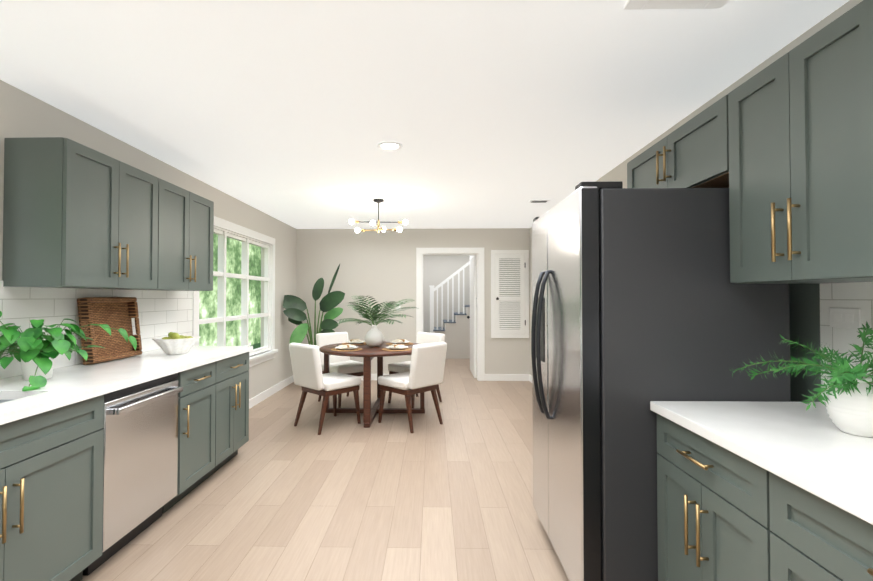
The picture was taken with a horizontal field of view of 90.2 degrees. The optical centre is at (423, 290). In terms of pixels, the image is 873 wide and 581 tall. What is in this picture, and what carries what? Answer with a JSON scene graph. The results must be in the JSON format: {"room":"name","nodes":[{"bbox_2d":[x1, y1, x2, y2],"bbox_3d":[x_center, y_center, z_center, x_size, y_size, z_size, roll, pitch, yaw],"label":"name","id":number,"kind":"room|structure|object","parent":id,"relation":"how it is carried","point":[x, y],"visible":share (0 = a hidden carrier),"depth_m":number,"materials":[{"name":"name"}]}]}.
{"room":"dining room and kitchen","nodes":[
{"label":"dining room and kitchen","id":0,"kind":"room"},
{"bbox_2d":[0,80,296,398],"bbox_3d":[-2.220,0.152,2.679,0.140,2.440,8.980,0,-1,1],"label":"wall","id":1,"kind":"structure","parent":0,"point":[23,114],"depth_m":3.89,"materials":[{"name":"grey paint"}]},
{"bbox_2d":[2,137,165,290],"bbox_3d":[-1.985,-0.395,2.629,0.326,0.765,0.812,0,-1,1],"label":"upper cabinet","id":2,"kind":"object","parent":1,"relation":"attached to","point":[78,215],"depth_m":2.31,"materials":[{"name":"green paint"}]},
{"bbox_2d":[0,281,192,378],"bbox_3d":[-2.155,0.199,2.149,0.008,0.500,3.645,0,-1,1],"label":"backsplash","id":3,"kind":"structure","parent":1,"relation":"attached to","point":[162,313],"depth_m":2.66,"materials":[{"name":"white tile"}]},
{"bbox_2d":[166,181,213,290],"bbox_3d":[-1.972,-0.385,3.316,0.326,0.765,0.812,0,-1,1],"label":"upper cabinet","id":4,"kind":"object","parent":1,"relation":"attached to","point":[189,215],"depth_m":3.34,"materials":[{"name":"green paint"}]},
{"bbox_2d":[192,216,277,366],"bbox_3d":[-2.118,0.089,4.998,0.145,1.650,2.090,0,-1,1],"label":"window","id":5,"kind":"structure","parent":1,"relation":"in","point":[224,230],"depth_m":5.17,"materials":[{"name":"white wood"}]},
{"bbox_2d":[249,375,293,408],"bbox_3d":[-2.089,1.363,5.372,0.015,0.105,3.269,0,-1,1],"label":"baseboard","id":6,"kind":"structure","parent":1,"relation":"attached to","point":[262,396],"depth_m":5.83,"materials":[{"name":"white wood"}]},
{"bbox_2d":[81,359,568,580],"bbox_3d":[-0.237,1.449,4.320,4.360,0.100,12.700,0,-1,1],"label":"floor","id":7,"kind":"structure","parent":0,"point":[279,496],"depth_m":2.82,"materials":[{"name":"brown wood"}]},
{"bbox_2d":[0,395,103,580],"bbox_3d":[-1.828,0.917,1.586,0.678,0.875,0.955,0,-1,1],"label":"base cabinet","id":8,"kind":"object","parent":7,"relation":"on","point":[51,495],"visible":0.92,"depth_m":1.79,"materials":[{"name":"green paint"}]},
{"bbox_2d":[0,346,252,424],"bbox_3d":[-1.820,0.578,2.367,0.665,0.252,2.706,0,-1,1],"label":"countertop","id":9,"kind":"structure","parent":8,"relation":"on","point":[67,385],"depth_m":2.25,"materials":[{"name":"white stone"}]},
{"bbox_2d":[0,311,136,390],"bbox_3d":[-1.939,0.240,2.294,0.408,0.420,0.848,0,-1,1],"label":"potted plant","id":10,"kind":"object","parent":9,"relation":"on","point":[35,354],"visible":1,"depth_m":2.13,"materials":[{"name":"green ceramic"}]},
{"bbox_2d":[77,297,141,364],"bbox_3d":[-2.066,0.252,2.879,0.114,0.414,0.450,0,-1,1],"label":"basket tray","id":11,"kind":"object","parent":9,"relation":"on","point":[115,313],"visible":0.98,"depth_m":2.86,"materials":[{"name":"brown wicker"}]},
{"bbox_2d":[152,332,199,354],"bbox_3d":[-1.815,0.384,3.187,0.315,0.160,0.315,0,-1,1],"label":"bowl","id":12,"kind":"object","parent":9,"relation":"on","point":[172,343],"visible":1,"depth_m":3.12,"materials":[{"name":"ceramic"}]},
{"bbox_2d":[83,373,182,575],"bbox_3d":[-1.809,0.932,2.374,0.684,0.872,0.611,0,-1,1],"label":"dishwasher","id":13,"kind":"object","parent":7,"relation":"on","point":[140,467],"visible":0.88,"depth_m":2.30,"materials":[{"name":"silver metal"}]},
{"bbox_2d":[162,362,215,513],"bbox_3d":[-1.803,0.939,2.905,0.678,0.875,0.442,0,-1,1],"label":"base cabinet","id":14,"kind":"object","parent":7,"relation":"on","point":[196,427],"visible":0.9,"depth_m":2.87,"materials":[{"name":"green paint"}]},
{"bbox_2d":[202,352,248,481],"bbox_3d":[-1.793,0.947,3.413,0.678,0.875,0.569,0,-1,1],"label":"base cabinet","id":15,"kind":"object","parent":7,"relation":"on","point":[232,410],"visible":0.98,"depth_m":3.37,"materials":[{"name":"green paint"}]},
{"bbox_2d":[283,264,344,344],"bbox_3d":[-1.599,0.509,6.428,0.887,1.847,0.449,0,-1,1],"label":"plant","id":16,"kind":"object","parent":7,"relation":"on","point":[295,307],"visible":0.54,"depth_m":6.39,"materials":[{"name":"green plant"}]},
{"bbox_2d":[289,343,360,434],"bbox_3d":[-1.026,0.970,4.524,0.470,0.865,0.599,-1,-1,42],"label":"dining chair","id":17,"kind":"object","parent":7,"relation":"on","point":[309,376],"visible":1,"depth_m":4.36,"materials":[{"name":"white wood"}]},
{"bbox_2d":[316,332,362,407],"bbox_3d":[-1.038,0.986,5.541,0.470,0.865,0.599,1,-1,-42],"label":"dining chair","id":18,"kind":"object","parent":7,"relation":"on","point":[343,364],"visible":0.58,"depth_m":5.57,"materials":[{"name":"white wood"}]},
{"bbox_2d":[319,341,424,427],"bbox_3d":[-0.574,1.030,5.024,1.240,0.760,1.240,0,-1,1],"label":"dining table","id":19,"kind":"object","parent":7,"relation":"on","point":[367,353],"visible":0.6,"depth_m":4.66,"materials":[{"name":"brown wood"}]},
{"bbox_2d":[331,344,361,351],"bbox_3d":[-0.842,0.616,4.733,0.343,0.056,0.343,0,-1,1],"label":"place setting","id":20,"kind":"object","parent":19,"relation":"on","point":[345,347],"visible":1,"depth_m":4.69,"materials":[{"name":"ceramic"}]},
{"bbox_2d":[342,339,365,344],"bbox_3d":[-0.841,0.626,5.328,0.344,0.056,0.344,0,-1,1],"label":"place setting","id":21,"kind":"object","parent":19,"relation":"on","point":[355,342],"visible":0.98,"depth_m":5.30,"materials":[{"name":"ceramic"}]},
{"bbox_2d":[335,296,418,346],"bbox_3d":[-0.534,0.354,5.038,0.944,0.590,1.020,0,-1,1],"label":"centerpiece","id":22,"kind":"object","parent":19,"relation":"on","point":[374,336],"visible":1,"depth_m":4.95,"materials":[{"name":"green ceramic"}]},
{"bbox_2d":[382,344,411,350],"bbox_3d":[-0.292,0.616,4.747,0.344,0.056,0.344,0,-1,1],"label":"place setting","id":23,"kind":"object","parent":19,"relation":"on","point":[398,347],"visible":0.98,"depth_m":4.70,"materials":[{"name":"ceramic"}]},
{"bbox_2d":[386,339,413,344],"bbox_3d":[-0.296,0.626,5.317,0.344,0.056,0.344,0,-1,1],"label":"place setting","id":24,"kind":"object","parent":19,"relation":"on","point":[402,341],"visible":1,"depth_m":5.30,"materials":[{"name":"ceramic"}]},
{"bbox_2d":[378,342,446,432],"bbox_3d":[-0.123,0.970,4.572,0.470,0.865,0.599,1,-1,-45],"label":"dining chair","id":25,"kind":"object","parent":7,"relation":"on","point":[425,373],"visible":1,"depth_m":4.40,"materials":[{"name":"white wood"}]},
{"bbox_2d":[388,332,444,407],"bbox_3d":[-0.091,0.986,5.523,0.470,0.865,0.599,-1,-1,44],"label":"dining chair","id":26,"kind":"object","parent":7,"relation":"on","point":[422,338],"visible":0.33,"depth_m":5.51,"materials":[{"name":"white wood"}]},
{"bbox_2d":[429,255,476,358],"bbox_3d":[0.138,0.348,9.910,3.207,2.280,0.936,0,-1,1],"label":"staircase","id":27,"kind":"structure","parent":7,"relation":"on","point":[455,330],"depth_m":9.45,"materials":[{"name":"grey paint"}]},
{"bbox_2d":[531,181,790,580],"bbox_3d":[1.026,0.462,2.186,0.911,1.805,0.876,0,-1,1],"label":"refrigerator","id":28,"kind":"object","parent":7,"relation":"on","point":[640,301],"visible":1,"depth_m":1.76,"materials":[{"name":"grey metal"}]},
{"bbox_2d":[656,413,771,580],"bbox_3d":[1.235,0.915,1.439,0.698,0.875,0.578,0,-1,1],"label":"base cabinet","id":29,"kind":"object","parent":7,"relation":"on","point":[713,515],"visible":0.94,"depth_m":1.41,"materials":[{"name":"green paint"}]},
{"bbox_2d":[627,163,820,401],"bbox_3d":[1.418,0.290,2.193,0.362,2.150,0.905,0,-1,1],"label":"end panel","id":30,"kind":"object","parent":7,"relation":"on","point":[804,298],"visible":0.04,"depth_m":1.81,"materials":[{"name":"green paint"}]},
{"bbox_2d":[769,472,872,580],"bbox_3d":[1.222,0.904,0.766,0.698,0.875,0.762,0,-1,1],"label":"base cabinet","id":31,"kind":"object","parent":7,"relation":"on","point":[813,537],"visible":0.85,"depth_m":1.02,"materials":[{"name":"green paint"}]},
{"bbox_2d":[650,401,872,524],"bbox_3d":[1.227,0.444,0.672,0.685,0.038,2.129,0,-1,1],"label":"countertop","id":32,"kind":"structure","parent":31,"relation":"on","point":[813,450],"depth_m":1.25,"materials":[{"name":"white stone"}]},
{"bbox_2d":[729,321,872,436],"bbox_3d":[1.306,0.269,1.358,0.532,0.332,0.596,0,-1,1],"label":"potted plant","id":33,"kind":"object","parent":32,"relation":"on","point":[849,403],"visible":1,"depth_m":1.31,"materials":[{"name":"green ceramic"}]},
{"bbox_2d":[296,228,529,373],"bbox_3d":[-0.185,0.222,7.050,3.760,2.440,0.120,0,-1,1],"label":"wall","id":34,"kind":"structure","parent":0,"point":[380,267],"depth_m":7.00,"materials":[{"name":"grey paint"}]},
{"bbox_2d":[359,374,388,379],"bbox_3d":[-1.081,1.389,6.980,1.909,0.105,0.015,0,-1,1],"label":"baseboard","id":35,"kind":"structure","parent":34,"relation":"attached to","point":[373,376],"depth_m":6.97,"materials":[{"name":"white wood"}]},
{"bbox_2d":[416,248,484,380],"bbox_3d":[0.423,0.378,7.036,1.091,2.129,0.165,0,-1,1],"label":"door frame","id":36,"kind":"structure","parent":34,"relation":"attached to","point":[421,252],"depth_m":6.96,"materials":[{"name":"white wood"}]},
{"bbox_2d":[467,255,476,377],"bbox_3d":[0.819,0.434,7.543,0.094,2.008,0.860,0,-1,1],"label":"hall door","id":37,"kind":"structure","parent":34,"relation":"in","point":[473,357],"depth_m":7.24,"materials":[{"name":"white wood"}]},
{"bbox_2d":[485,374,528,380],"bbox_3d":[1.312,1.388,6.934,0.684,0.105,0.015,0,-1,1],"label":"baseboard","id":38,"kind":"structure","parent":34,"relation":"attached to","point":[488,377],"depth_m":6.93,"materials":[{"name":"white wood"}]},
{"bbox_2d":[491,250,528,337],"bbox_3d":[1.373,0.054,6.928,0.600,1.407,0.070,0,-1,1],"label":"door","id":39,"kind":"structure","parent":34,"relation":"in","point":[509,293],"depth_m":6.95,"materials":[{"name":"white wood"}]},
{"bbox_2d":[0,0,848,228],"bbox_3d":[-0.237,-1.091,4.361,4.360,0.100,12.700,0,-1,1],"label":"ceiling","id":40,"kind":"structure","parent":0,"point":[484,113],"depth_m":2.28,"materials":[{"name":"white paint"}]},
{"bbox_2d":[349,199,407,232],"bbox_3d":[-0.516,-0.844,4.933,0.667,0.374,0.516,0,-1,1],"label":"sputnik chandelier","id":41,"kind":"object","parent":40,"relation":"hanging from","point":[378,222],"visible":1,"depth_m":4.92,"materials":[{"name":"white glass"}]},
{"bbox_2d":[377,141,402,150],"bbox_3d":[-0.250,-1.054,3.180,0.188,0.010,0.188,0,-1,1],"label":"recessed light","id":42,"kind":"object","parent":40,"relation":"in","point":[390,146],"visible":1,"depth_m":3.17,"materials":[{"name":"white metal"}]},
{"bbox_2d":[528,199,549,202],"bbox_3d":[1.322,-1.025,4.990,0.220,0.010,0.140,0,-1,1],"label":"ceiling vent","id":43,"kind":"object","parent":40,"relation":"in","point":[540,201],"visible":1,"depth_m":4.98,"materials":[{"name":"white metal"}]},
{"bbox_2d":[623,0,728,9],"bbox_3d":[0.943,-1.079,1.487,0.370,0.013,0.340,0,-1,1],"label":"ceiling vent","id":44,"kind":"object","parent":40,"relation":"in","point":[668,4],"visible":1,"depth_m":1.63,"materials":[{"name":"white metal"}]},
{"bbox_2d":[423,255,476,332],"bbox_3d":[0.150,0.277,10.454,3.220,2.440,0.140,0,-1,1],"label":"wall","id":45,"kind":"structure","parent":0,"point":[438,269],"depth_m":10.38,"materials":[{"name":"grey paint"}]},
{"bbox_2d":[530,0,862,374],"bbox_3d":[1.712,0.178,4.303,0.140,2.440,12.380,0,-1,1],"label":"wall","id":46,"kind":"structure","parent":0,"point":[618,172],"depth_m":2.38,"materials":[{"name":"grey paint"}]},
{"bbox_2d":[628,95,728,187],"bbox_3d":[1.394,-0.629,2.191,0.408,0.313,0.894,0,-1,1],"label":"upper cabinet","id":47,"kind":"object","parent":46,"relation":"attached to","point":[693,152],"visible":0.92,"depth_m":2.00,"materials":[{"name":"green paint"}]},
{"bbox_2d":[728,0,872,283],"bbox_3d":[1.380,-0.415,1.437,0.408,0.765,0.598,0,-1,1],"label":"upper cabinet","id":48,"kind":"object","parent":46,"relation":"attached to","point":[800,122],"visible":1,"depth_m":1.38,"materials":[{"name":"green paint"}]},
{"bbox_2d":[829,308,860,328],"bbox_3d":[1.578,0.103,1.631,0.007,0.075,0.120,0,-1,1],"label":"electrical outlet plate","id":49,"kind":"object","parent":46,"relation":"attached to","point":[845,317],"visible":0.88,"depth_m":1.62,"materials":[{"name":"white plastic"}]},
{"bbox_2d":[820,282,872,402],"bbox_3d":[1.571,0.188,0.846,0.008,0.480,1.782,0,-1,1],"label":"backsplash","id":50,"kind":"structure","parent":46,"relation":"attached to","point":[849,295],"depth_m":1.64,"materials":[{"name":"white tile"}]},
{"label":"outside","id":51,"kind":"structure","parent":0,"visible":0},
{"bbox_2d":[199,234,260,345],"bbox_3d":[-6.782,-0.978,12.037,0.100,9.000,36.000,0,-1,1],"label":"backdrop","id":52,"kind":"structure","parent":51,"point":[208,309],"depth_m":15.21,"materials":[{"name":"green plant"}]},
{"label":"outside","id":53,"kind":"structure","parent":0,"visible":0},
{"bbox_2d":[250,343,260,348],"bbox_3d":[-4.552,2.071,11.945,4.560,0.100,36.000,0,-1,1],"label":"lawn","id":54,"kind":"structure","parent":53,"point":[257,345],"depth_m":16.54,"materials":[{"name":"green plant"}]}
]}

